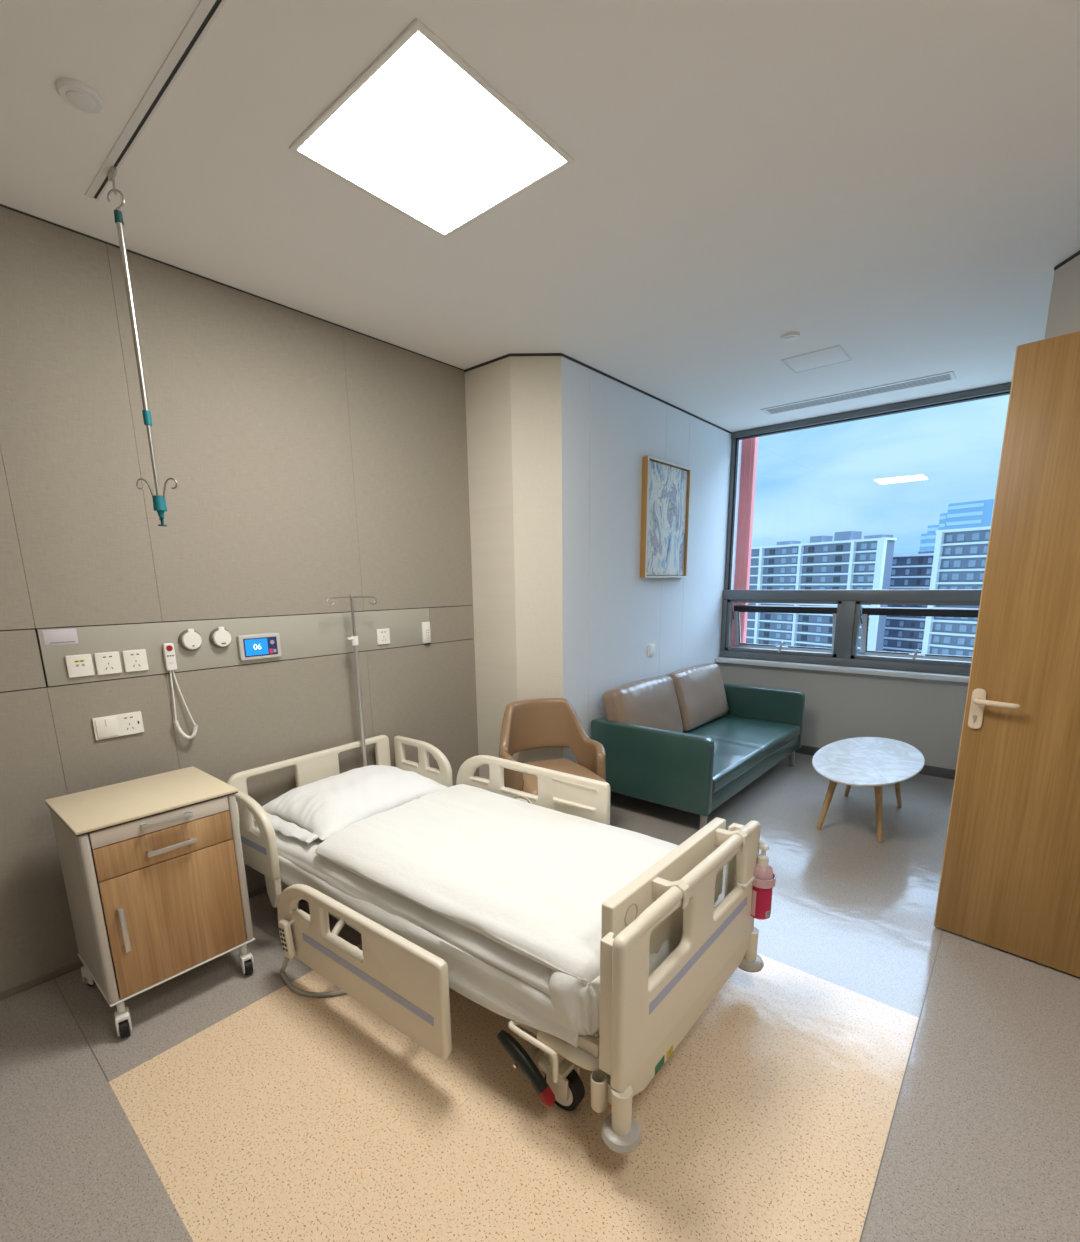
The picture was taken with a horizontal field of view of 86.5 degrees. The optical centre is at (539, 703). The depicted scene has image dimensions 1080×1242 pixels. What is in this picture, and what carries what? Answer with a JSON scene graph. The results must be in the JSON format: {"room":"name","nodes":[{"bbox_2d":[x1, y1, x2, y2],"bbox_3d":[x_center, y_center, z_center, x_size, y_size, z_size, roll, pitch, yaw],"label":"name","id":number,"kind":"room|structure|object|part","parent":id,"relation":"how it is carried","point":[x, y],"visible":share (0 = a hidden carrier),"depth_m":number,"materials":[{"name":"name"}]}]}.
{"room":"hospital room","nodes":[
{"label":"hospital room","id":0,"kind":"room"},
{"bbox_2d":[0,206,478,992],"bbox_3d":[-1.940,-0.325,2.333,0.120,2.920,4.480,9,16,39],"label":"wall","id":1,"kind":"structure","parent":0,"point":[311,460],"depth_m":2.60,"materials":[{"name":"grey laminate"}]},
{"bbox_2d":[42,629,78,645],"bbox_3d":[-1.908,-0.263,2.286,0.002,0.060,0.106,9,16,39],"label":"sticker","id":2,"kind":"object","parent":1,"relation":"attached to","point":[60,636],"visible":1,"depth_m":2.29,"materials":[{"name":"grey paper"}]},
{"bbox_2d":[65,654,93,677],"bbox_3d":[-1.874,-0.152,2.340,0.013,0.088,0.084,9,16,39],"label":"socket","id":3,"kind":"object","parent":1,"relation":"attached to","point":[77,665],"visible":1,"depth_m":2.33,"materials":[{"name":"white plastic"}]},
{"bbox_2d":[94,651,121,674],"bbox_3d":[-1.812,-0.168,2.411,0.013,0.091,0.085,9,16,39],"label":"wall socket","id":4,"kind":"object","parent":1,"relation":"attached to","point":[106,662],"visible":1,"depth_m":2.40,"materials":[{"name":"white plastic"}]},
{"bbox_2d":[92,711,143,739],"bbox_3d":[-1.808,0.096,2.466,0.017,0.094,0.175,9,16,39],"label":"socket","id":5,"kind":"object","parent":1,"relation":"attached to","point":[105,727],"visible":1,"depth_m":2.46,"materials":[{"name":"white plastic"}]},
{"bbox_2d":[0,886,266,1000],"bbox_3d":[-1.879,1.098,2.585,0.006,0.030,4.460,9,16,39],"label":"baseboard","id":6,"kind":"structure","parent":1,"relation":"attached to","point":[77,965],"depth_m":2.39,"materials":[{"name":"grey plastic"}]},
{"bbox_2d":[122,649,148,671],"bbox_3d":[-1.749,-0.184,2.484,0.013,0.091,0.085,9,16,39],"label":"wall socket","id":7,"kind":"object","parent":1,"relation":"attached to","point":[134,660],"visible":1,"depth_m":2.48,"materials":[{"name":"white plastic"}]},
{"bbox_2d":[162,643,197,739],"bbox_3d":[-1.636,-0.050,2.617,0.044,0.447,0.096,9,16,39],"label":"handset","id":8,"kind":"object","parent":1,"relation":"attached to","point":[168,648],"visible":1,"depth_m":2.59,"materials":[{"name":"white plastic"}]},
{"bbox_3d":[-1.633,0.009,2.628,0.038,0.328,0.096,9,16,39],"label":"cord","id":9,"kind":"part","parent":8,"relation":"part of","materials":[{"name":"white plastic"}]},
{"bbox_2d":[178,629,201,650],"bbox_3d":[-1.596,-0.289,2.629,0.036,0.103,0.098,9,16,39],"label":"outlet","id":10,"kind":"object","parent":1,"relation":"attached to","point":[189,639],"visible":1,"depth_m":2.61,"materials":[{"name":"white plastic"}]},
{"bbox_2d":[209,627,231,647],"bbox_3d":[-1.512,-0.311,2.727,0.036,0.103,0.098,9,16,39],"label":"outlet","id":11,"kind":"object","parent":1,"relation":"attached to","point":[219,637],"visible":1,"depth_m":2.71,"materials":[{"name":"white plastic"}]},
{"bbox_2d":[0,204,463,370],"bbox_3d":[-1.919,-1.741,1.985,0.003,0.006,4.460,9,16,39],"label":"trim","id":12,"kind":"structure","parent":1,"relation":"attached to","point":[4,206],"depth_m":2.50,"materials":[{"name":"grey metal"}]},
{"bbox_2d":[37,608,429,685],"bbox_3d":[-1.337,-0.338,2.978,0.021,0.226,1.926,9,16,39],"label":"bedhead wall panel","id":13,"kind":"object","parent":1,"relation":"attached to","point":[310,635],"depth_m":2.77,"materials":[{"name":"beige metal"}]},
{"bbox_2d":[237,633,281,660],"bbox_3d":[-1.402,-0.283,2.874,0.029,0.124,0.204,9,16,39],"label":"terminal","id":14,"kind":"object","parent":1,"relation":"attached to","point":[267,645],"visible":1,"depth_m":2.86,"materials":[{"name":"white plastic"}]},
{"bbox_2d":[376,628,389,644],"bbox_3d":[-0.934,-0.397,3.424,0.013,0.091,0.086,9,16,39],"label":"wall socket","id":15,"kind":"object","parent":1,"relation":"attached to","point":[383,635],"visible":1,"depth_m":3.42,"materials":[{"name":"white plastic"}]},
{"bbox_2d":[421,622,430,644],"bbox_3d":[-0.723,-0.446,3.664,0.023,0.142,0.060,9,16,39],"label":"remote control","id":16,"kind":"object","parent":1,"relation":"attached to","point":[426,634],"visible":1,"depth_m":3.65,"materials":[{"name":"white plastic"}]},
{"bbox_2d":[464,356,562,779],"bbox_3d":[-0.196,-0.671,3.857,0.725,2.920,0.200,9,16,39],"label":"wall column","id":17,"kind":"structure","parent":0,"point":[514,403],"depth_m":3.67,"materials":[{"name":"beige paint"}]},
{"bbox_2d":[0,0,1079,431],"bbox_3d":[0.420,-1.800,1.811,4.020,0.120,7.440,9,16,39],"label":"ceiling","id":18,"kind":"structure","parent":0,"point":[895,184],"depth_m":1.92,"materials":[{"name":"white paint"}]},
{"bbox_2d":[55,77,103,112],"bbox_3d":[-1.256,-1.655,1.571,0.104,0.020,0.104,9,16,39],"label":"smoke detector","id":19,"kind":"object","parent":18,"relation":"attached to","point":[81,96],"visible":1,"depth_m":1.56,"materials":[{"name":"white plastic"}]},
{"bbox_2d":[85,0,226,200],"bbox_3d":[-0.421,-1.565,1.049,2.960,0.004,0.038,9,16,39],"label":"track","id":20,"kind":"object","parent":18,"relation":"attached to","point":[206,12],"visible":1,"depth_m":1.55,"materials":[{"name":"white metal"}]},
{"bbox_2d":[107,165,177,525],"bbox_3d":[-1.377,-1.183,1.971,0.146,1.105,0.044,3,13,17],"label":"hanger","id":21,"kind":"object","parent":20,"relation":"hanging from","point":[159,502],"visible":1,"depth_m":1.96,"materials":[{"name":"silver metal"}]},
{"bbox_3d":[-1.378,-1.291,1.948,0.018,0.585,0.018,9,16,39],"label":"rod","id":22,"kind":"part","parent":21,"relation":"part of","materials":[{"name":"silver metal"}]},
{"bbox_3d":[-1.372,-0.858,2.040,0.013,0.250,0.013,9,16,39],"label":"rod","id":23,"kind":"part","parent":21,"relation":"part of","materials":[{"name":"silver metal"}]},
{"bbox_3d":[-1.370,-0.660,2.082,0.028,0.035,0.031,-3,12,-9],"label":"lock knob","id":24,"kind":"part","parent":21,"relation":"part of","materials":[{"name":"teal plastic"}]},
{"bbox_2d":[289,18,573,237],"bbox_3d":[-0.332,-1.723,1.804,0.630,0.008,0.628,9,16,39],"label":"recessed light","id":25,"kind":"object","parent":18,"relation":"in","point":[420,132],"visible":1,"depth_m":1.75,"materials":[{"name":"white plastic"}]},
{"bbox_2d":[780,332,799,341],"bbox_3d":[1.392,-2.035,3.197,0.100,0.020,0.100,9,16,39],"label":"smoke detector","id":26,"kind":"object","parent":18,"relation":"attached to","point":[790,336],"visible":1,"depth_m":3.17,"materials":[{"name":"white plastic"}]},
{"bbox_2d":[780,345,851,372],"bbox_3d":[1.709,-2.123,3.553,0.336,0.005,0.300,9,16,39],"label":"access hatch","id":27,"kind":"object","parent":18,"relation":"attached to","point":[836,354],"visible":1,"depth_m":3.54,"materials":[{"name":"white"}]},
{"bbox_2d":[760,371,955,414],"bbox_3d":[2.302,-2.278,4.253,1.260,0.006,0.200,9,16,39],"label":"ceiling vent","id":28,"kind":"object","parent":18,"relation":"in","point":[947,376],"visible":1,"depth_m":4.20,"materials":[{"name":"white metal"}]},
{"bbox_2d":[0,753,1079,1241],"bbox_3d":[0.476,1.160,2.457,4.020,0.100,7.290,9,16,39],"label":"floor","id":29,"kind":"structure","parent":0,"point":[885,1073],"depth_m":1.81,"materials":[{"name":"grey plastic"}]},
{"bbox_2d":[45,766,254,1038],"bbox_3d":[-1.536,0.751,2.315,0.510,0.812,0.518,9,16,39],"label":"bedside cabinet","id":30,"kind":"object","parent":29,"relation":"on","point":[153,868],"visible":1,"depth_m":2.14,"materials":[{"name":"beige laminate"}]},
{"bbox_3d":[-1.712,0.723,2.137,0.413,0.645,0.016,9,16,39],"label":"panel","id":31,"kind":"part","parent":30,"relation":"part of","materials":[{"name":"beige"}]},
{"bbox_3d":[-1.536,0.751,1.995,0.051,0.645,0.030,9,16,39],"label":"corner post","id":32,"kind":"part","parent":30,"relation":"part of","materials":[{"name":"grey metal"}]},
{"bbox_3d":[-1.468,0.799,2.026,0.028,0.167,0.018,9,16,39],"label":"handle","id":33,"kind":"part","parent":30,"relation":"part of","materials":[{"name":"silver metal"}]},
{"bbox_2d":[89,796,228,848],"bbox_3d":[-1.365,0.430,2.093,0.046,0.057,0.439,9,16,39],"label":"tray","id":34,"kind":"object","parent":30,"relation":"on","point":[124,832],"depth_m":2.07,"materials":[{"name":"grey plastic"}]},
{"bbox_3d":[-1.374,0.518,2.120,0.018,0.117,0.439,9,16,39],"label":"drawer","id":35,"kind":"part","parent":30,"relation":"part of","materials":[{"name":"brown wood"}]},
{"bbox_3d":[-1.353,0.528,2.111,0.028,0.018,0.162,9,16,39],"label":"handle","id":36,"kind":"part","parent":30,"relation":"part of","materials":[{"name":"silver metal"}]},
{"bbox_3d":[-1.370,0.802,2.181,0.018,0.456,0.439,9,16,39],"label":"door","id":37,"kind":"part","parent":30,"relation":"part of","materials":[{"name":"brown wood"}]},
{"bbox_3d":[-1.230,0.672,2.348,0.051,0.645,0.030,9,16,39],"label":"corner post","id":38,"kind":"part","parent":30,"relation":"part of","materials":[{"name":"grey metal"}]},
{"bbox_2d":[227,735,763,1153],"bbox_3d":[-0.337,0.741,2.483,2.273,0.730,1.157,8,15,37],"label":"hospital bed","id":39,"kind":"object","parent":29,"relation":"on","point":[644,1017],"visible":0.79,"depth_m":1.86,"materials":[{"name":"white plastic"}]},
{"bbox_3d":[-1.324,0.571,2.590,0.475,0.345,0.042,8,15,37],"label":"rail","id":40,"kind":"part","parent":39,"relation":"part of","materials":[{"name":"white plastic"}]},
{"bbox_3d":[-1.175,0.826,2.536,0.092,0.155,0.028,8,15,37],"label":"rail arm","id":41,"kind":"part","parent":39,"relation":"part of","materials":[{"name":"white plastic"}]},
{"bbox_3d":[-1.209,0.434,3.139,0.034,0.342,0.950,8,15,37],"label":"headboard","id":42,"kind":"part","parent":39,"relation":"part of","materials":[{"name":"white plastic"}]},
{"bbox_2d":[278,919,344,996],"bbox_3d":[-0.817,1.000,2.291,0.528,0.310,0.120,0,12,3],"label":"handset","id":43,"kind":"object","parent":39,"relation":"attached to","point":[284,925],"visible":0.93,"depth_m":2.27,"materials":[{"name":"white plastic"}]},
{"bbox_3d":[-0.816,1.077,2.307,0.528,0.151,0.120,0,12,3],"label":"cord","id":44,"kind":"part","parent":43,"relation":"part of","materials":[{"name":"grey plastic"}]},
{"bbox_3d":[-0.794,0.891,2.263,0.032,0.067,0.138,2,12,15],"label":"rail arm","id":45,"kind":"part","parent":39,"relation":"part of","materials":[{"name":"beige paint"}]},
{"bbox_2d":[326,594,376,766],"bbox_3d":[-1.015,0.004,3.239,0.257,1.218,0.155,-5,13,-19],"label":"pole","id":46,"kind":"object","parent":39,"relation":"attached to","point":[354,638],"visible":0.98,"depth_m":3.19,"materials":[{"name":"grey metal"}]},
{"bbox_3d":[-0.678,0.901,2.066,0.988,0.348,0.042,8,15,37],"label":"rail","id":47,"kind":"part","parent":39,"relation":"part of","materials":[{"name":"white plastic"}]},
{"bbox_2d":[254,820,578,1047],"bbox_3d":[-0.379,0.719,2.542,1.988,0.237,0.967,8,15,37],"label":"mattress","id":48,"kind":"object","parent":39,"relation":"on","point":[499,979],"visible":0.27,"depth_m":1.91,"materials":[{"name":"white fabric"}]},
{"bbox_2d":[253,765,448,843],"bbox_3d":[-0.938,0.457,2.902,0.578,0.141,0.817,8,15,37],"label":"pillow","id":49,"kind":"object","parent":48,"relation":"on","point":[319,809],"visible":0.83,"depth_m":2.74,"materials":[{"name":"white fabric"}]},
{"bbox_2d":[315,784,717,1035],"bbox_3d":[-0.129,0.689,2.341,1.466,0.260,0.956,8,15,37],"label":"duvet","id":50,"kind":"object","parent":48,"relation":"on","point":[532,880],"visible":0.66,"depth_m":2.14,"materials":[{"name":"white fabric"}]},
{"bbox_3d":[-0.343,0.869,2.558,1.670,0.150,0.840,8,15,37],"label":"frame","id":51,"kind":"part","parent":39,"relation":"part of","materials":[{"name":"beige paint"}]},
{"bbox_3d":[-0.692,0.392,3.396,0.475,0.345,0.042,8,15,37],"label":"rail","id":52,"kind":"part","parent":39,"relation":"part of","materials":[{"name":"white plastic"}]},
{"bbox_3d":[-0.075,0.479,2.938,0.988,0.348,0.042,8,15,37],"label":"rail","id":53,"kind":"part","parent":39,"relation":"part of","materials":[{"name":"white plastic"}]},
{"bbox_2d":[590,1071,606,1112],"bbox_3d":[0.165,1.090,1.608,0.047,0.107,0.047,8,15,37],"label":"socket","id":54,"kind":"object","parent":39,"relation":"attached to","point":[598,1078],"depth_m":1.59,"materials":[{"name":"white plastic"}]},
{"bbox_3d":[0.198,0.816,1.550,0.060,0.400,0.054,8,15,37],"label":"corner post","id":55,"kind":"part","parent":39,"relation":"part of","materials":[{"name":"white plastic"}]},
{"bbox_2d":[601,1074,641,1153],"bbox_3d":[0.216,1.120,1.572,0.128,0.158,0.112,9,16,39],"label":"bumper cover","id":56,"kind":"object","parent":39,"relation":"attached to","point":[621,1133],"depth_m":1.55,"materials":[{"name":"grey plastic"}]},
{"bbox_3d":[0.514,0.781,1.867,0.044,0.555,0.970,9,16,39],"label":"footboard","id":57,"kind":"part","parent":39,"relation":"part of","materials":[{"name":"white plastic"}]},
{"bbox_3d":[0.757,0.665,2.229,0.060,0.400,0.054,8,15,37],"label":"corner post","id":58,"kind":"part","parent":39,"relation":"part of","materials":[{"name":"white plastic"}]},
{"bbox_2d":[738,927,763,972],"bbox_3d":[0.821,0.964,2.270,0.128,0.158,0.112,9,16,39],"label":"bumper cover","id":59,"kind":"object","parent":39,"relation":"attached to","point":[751,961],"depth_m":2.24,"materials":[{"name":"grey plastic"}]},
{"bbox_2d":[737,873,775,919],"bbox_3d":[0.816,0.740,2.166,0.101,0.176,0.177,9,16,39],"label":"holder","id":60,"kind":"object","parent":39,"relation":"attached to","point":[764,884],"visible":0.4,"depth_m":2.14,"materials":[{"name":"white plastic"}]},
{"bbox_2d":[751,839,772,919],"bbox_3d":[0.841,0.656,2.177,0.082,0.323,0.082,9,16,39],"label":"soap bottle","id":61,"kind":"object","parent":60,"relation":"in","point":[761,902],"visible":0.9,"depth_m":2.16,"materials":[{"name":"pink plastic"}]},
{"bbox_2d":[499,698,605,794],"bbox_3d":[0.071,0.448,3.526,0.669,0.866,0.595,-5,13,-21],"label":"armchair","id":62,"kind":"object","parent":29,"relation":"on","point":[528,724],"visible":0.73,"depth_m":3.64,"materials":[{"name":"beige leather"}]},
{"bbox_3d":[0.083,0.469,3.499,0.500,0.122,0.530,-5,13,-21],"label":"seat","id":63,"kind":"part","parent":62,"relation":"part of","materials":[{"name":"beige leather"}]},
{"bbox_2d":[591,683,804,828],"bbox_3d":[1.319,0.326,4.539,0.892,0.648,1.930,9,16,39],"label":"sofa","id":64,"kind":"object","parent":29,"relation":"on","point":[696,770],"visible":0.93,"depth_m":3.93,"materials":[{"name":"teal leather"}]},
{"bbox_2d":[602,675,682,731],"bbox_3d":[0.788,0.079,4.300,0.286,0.508,0.840,9,16,39],"label":"cushion","id":65,"kind":"object","parent":64,"relation":"on","point":[652,702],"visible":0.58,"depth_m":4.15,"materials":[{"name":"brown leather"}]},
{"bbox_3d":[0.718,0.407,3.833,0.890,0.498,0.075,9,16,39],"label":"arm","id":66,"kind":"part","parent":64,"relation":"part of","materials":[{"name":"teal leather"}]},
{"bbox_2d":[666,662,728,731],"bbox_3d":[1.362,-0.069,4.977,0.297,0.505,0.860,9,16,39],"label":"cushion","id":67,"kind":"object","parent":64,"relation":"on","point":[700,691],"visible":0.84,"depth_m":4.80,"materials":[{"name":"brown leather"}]},
{"bbox_3d":[1.060,0.763,3.690,0.044,0.152,0.056,9,16,39],"label":"leg","id":68,"kind":"part","parent":64,"relation":"part of","materials":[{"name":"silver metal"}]},
{"bbox_2d":[682,715,799,793],"bbox_3d":[1.351,0.327,4.511,0.807,0.116,1.778,9,16,39],"label":"seat cushion","id":69,"kind":"object","parent":64,"relation":"on","point":[743,743],"depth_m":4.48,"materials":[{"name":"teal leather"}]},
{"bbox_3d":[1.916,0.098,5.215,0.890,0.498,0.075,9,16,39],"label":"arm","id":70,"kind":"part","parent":64,"relation":"part of","materials":[{"name":"teal leather"}]},
{"bbox_3d":[2.202,0.468,5.009,0.044,0.152,0.056,9,16,39],"label":"leg","id":71,"kind":"part","parent":64,"relation":"part of","materials":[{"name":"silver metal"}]},
{"bbox_2d":[812,737,924,842],"bbox_3d":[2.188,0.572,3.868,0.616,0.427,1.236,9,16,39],"label":"coffee table","id":72,"kind":"object","parent":29,"relation":"on","point":[877,762],"visible":1,"depth_m":3.71,"materials":[{"name":"white stone"}]},
{"bbox_3d":[1.860,0.627,3.709,0.132,0.394,0.048,-2,12,-6],"label":"leg","id":73,"kind":"part","parent":72,"relation":"part of","materials":[{"name":"brown wood"}]},
{"bbox_3d":[2.287,0.515,4.212,0.047,0.394,0.132,-2,12,-5],"label":"leg","id":74,"kind":"part","parent":72,"relation":"part of","materials":[{"name":"brown wood"}]},
{"bbox_3d":[2.096,0.658,3.550,0.047,0.394,0.127,-2,12,-5],"label":"leg","id":75,"kind":"part","parent":72,"relation":"part of","materials":[{"name":"brown wood"}]},
{"bbox_3d":[2.506,0.551,4.030,0.129,0.394,0.048,-2,12,-6],"label":"leg","id":76,"kind":"part","parent":72,"relation":"part of","materials":[{"name":"brown wood"}]},
{"bbox_2d":[561,356,741,763],"bbox_3d":[1.002,-0.887,4.804,0.150,2.920,2.830,9,16,39],"label":"wall","id":77,"kind":"structure","parent":0,"point":[612,614],"depth_m":4.17,"materials":[{"name":"white paint"}]},
{"bbox_2d":[648,644,654,655],"bbox_3d":[0.904,-0.429,4.646,0.016,0.092,0.095,9,16,39],"label":"wall switch","id":78,"kind":"object","parent":77,"relation":"attached to","point":[651,648],"visible":1,"depth_m":4.63,"materials":[{"name":"white plastic"}]},
{"bbox_2d":[640,456,690,577],"bbox_3d":[0.998,-1.433,4.534,0.051,0.864,0.690,9,16,39],"label":"framed picture","id":79,"kind":"object","parent":77,"relation":"attached to","point":[666,486],"visible":1,"depth_m":4.50,"materials":[{"name":"gold metal"}]},
{"bbox_2d":[464,250,1079,433],"bbox_3d":[1.558,-2.147,3.703,3.033,0.014,2.734,9,16,39],"label":"trim","id":80,"kind":"structure","parent":77,"relation":"attached to","point":[1078,252],"depth_m":3.55,"materials":[{"name":"grey metal"}]},
{"bbox_2d":[719,662,967,769],"bbox_3d":[2.744,0.098,5.158,2.307,0.800,0.220,9,16,39],"label":"wall","id":81,"kind":"structure","parent":0,"point":[926,715],"depth_m":4.91,"materials":[{"name":"grey paint"}]},
{"bbox_2d":[716,657,968,682],"bbox_3d":[2.617,-0.298,5.006,2.207,0.042,0.140,9,16,39],"label":"trim","id":82,"kind":"structure","parent":81,"relation":"on","point":[856,670],"depth_m":4.90,"materials":[{"name":"white stone"}]},
{"bbox_2d":[720,382,1010,675],"bbox_3d":[2.683,-1.355,4.878,2.207,2.080,0.226,9,16,39],"label":"window","id":83,"kind":"structure","parent":81,"relation":"in","point":[847,614],"depth_m":4.93,"materials":[{"name":"grey metal"}]},
{"bbox_3d":[2.241,-0.520,5.324,0.110,0.102,0.038,9,16,39],"label":"handle","id":84,"kind":"part","parent":83,"relation":"part of","materials":[{"name":"silver metal"}]},
{"bbox_3d":[2.234,-0.707,5.335,1.015,0.495,0.068,9,16,39],"label":"vent frame","id":85,"kind":"part","parent":83,"relation":"part of","materials":[{"name":"grey metal"}]},
{"bbox_3d":[2.300,-0.698,5.416,0.939,0.441,0.138,9,16,39],"label":"sash","id":86,"kind":"part","parent":83,"relation":"part of","materials":[{"name":"silver metal"}]},
{"bbox_3d":[3.082,-0.569,4.631,0.989,0.495,0.068,9,16,39],"label":"vent frame","id":87,"kind":"part","parent":83,"relation":"part of","materials":[{"name":"grey metal"}]},
{"bbox_3d":[3.050,-0.389,4.652,0.110,0.102,0.038,9,16,39],"label":"handle","id":88,"kind":"part","parent":83,"relation":"part of","materials":[{"name":"silver metal"}]},
{"bbox_3d":[3.148,-0.560,4.712,0.913,0.441,0.138,9,16,39],"label":"sash","id":89,"kind":"part","parent":83,"relation":"part of","materials":[{"name":"silver metal"}]},
{"bbox_2d":[795,745,955,779],"bbox_3d":[2.636,0.463,5.178,2.207,0.080,0.012,9,16,39],"label":"baseboard","id":90,"kind":"structure","parent":81,"relation":"attached to","point":[927,770],"depth_m":4.71,"materials":[{"name":"grey"}]},
{"bbox_2d":[1044,255,1079,338],"bbox_3d":[1.647,-0.151,1.283,1.068,2.920,7.490,9,16,39],"label":"wall","id":91,"kind":"structure","parent":0,"point":[1063,318],"depth_m":2.47,"materials":[{"name":"beige paint"}]},
{"bbox_2d":[934,331,1079,976],"bbox_3d":[2.156,-0.082,2.047,0.112,2.433,1.023,-12,16,-42],"label":"door","id":92,"kind":"structure","parent":91,"relation":"in","point":[1010,877],"depth_m":2.29,"materials":[{"name":"brown wood"}]},
{"bbox_3d":[1.840,0.024,2.418,0.010,0.173,0.048,-12,16,-42],"label":"handle plate","id":93,"kind":"part","parent":92,"relation":"part of","materials":[{"name":"beige metal"}]},
{"bbox_3d":[1.859,0.000,2.342,0.060,0.027,0.156,-12,16,-42],"label":"lever","id":94,"kind":"part","parent":92,"relation":"part of","materials":[{"name":"beige metal"}]},
{"label":"outside","id":95,"kind":"structure","parent":0,"visible":0},
{"bbox_2d":[731,437,757,646],"bbox_3d":[1.877,0.294,6.216,0.560,12.000,0.088,9,16,39],"label":"cladding fin","id":96,"kind":"object","parent":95,"point":[749,446],"visible":0.02,"depth_m":5.61,"materials":[{"name":"red metal"}]},
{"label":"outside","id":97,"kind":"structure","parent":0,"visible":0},
{"bbox_3d":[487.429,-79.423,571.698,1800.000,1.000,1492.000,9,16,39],"label":"ground","id":98,"kind":"structure","parent":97,"visible":0},
{"bbox_2d":[746,531,896,654],"bbox_3d":[80.139,-21.823,179.610,51.105,59.400,23.723,9,16,39],"label":"apartment building","id":99,"kind":"structure","parent":98,"relation":"on","point":[847,562],"depth_m":170.57,"materials":[{"name":"painted concrete"},{"name":"glass"}]},
{"bbox_2d":[883,551,933,652],"bbox_3d":[109.360,-17.514,169.476,25.731,54.400,21.814,9,16,39],"label":"apartment building","id":100,"kind":"structure","parent":98,"relation":"on","point":[905,634],"depth_m":162.48,"materials":[{"name":"blue"}]},
{"bbox_2d":[921,526,990,655],"bbox_3d":[104.206,-11.924,133.014,26.198,58.700,22.037,9,16,39],"label":"apartment building","id":101,"kind":"structure","parent":98,"relation":"on","point":[959,558],"depth_m":131.80,"materials":[{"name":"painted concrete"},{"name":"glass"}]},
{"bbox_2d":[919,499,994,551],"bbox_3d":[226.939,-64.022,311.448,39.274,83.500,34.588,9,16,39],"label":"office tower","id":102,"kind":"structure","parent":98,"relation":"on","point":[971,514],"depth_m":295.86,"materials":[{"name":"blue glass"}]}
]}

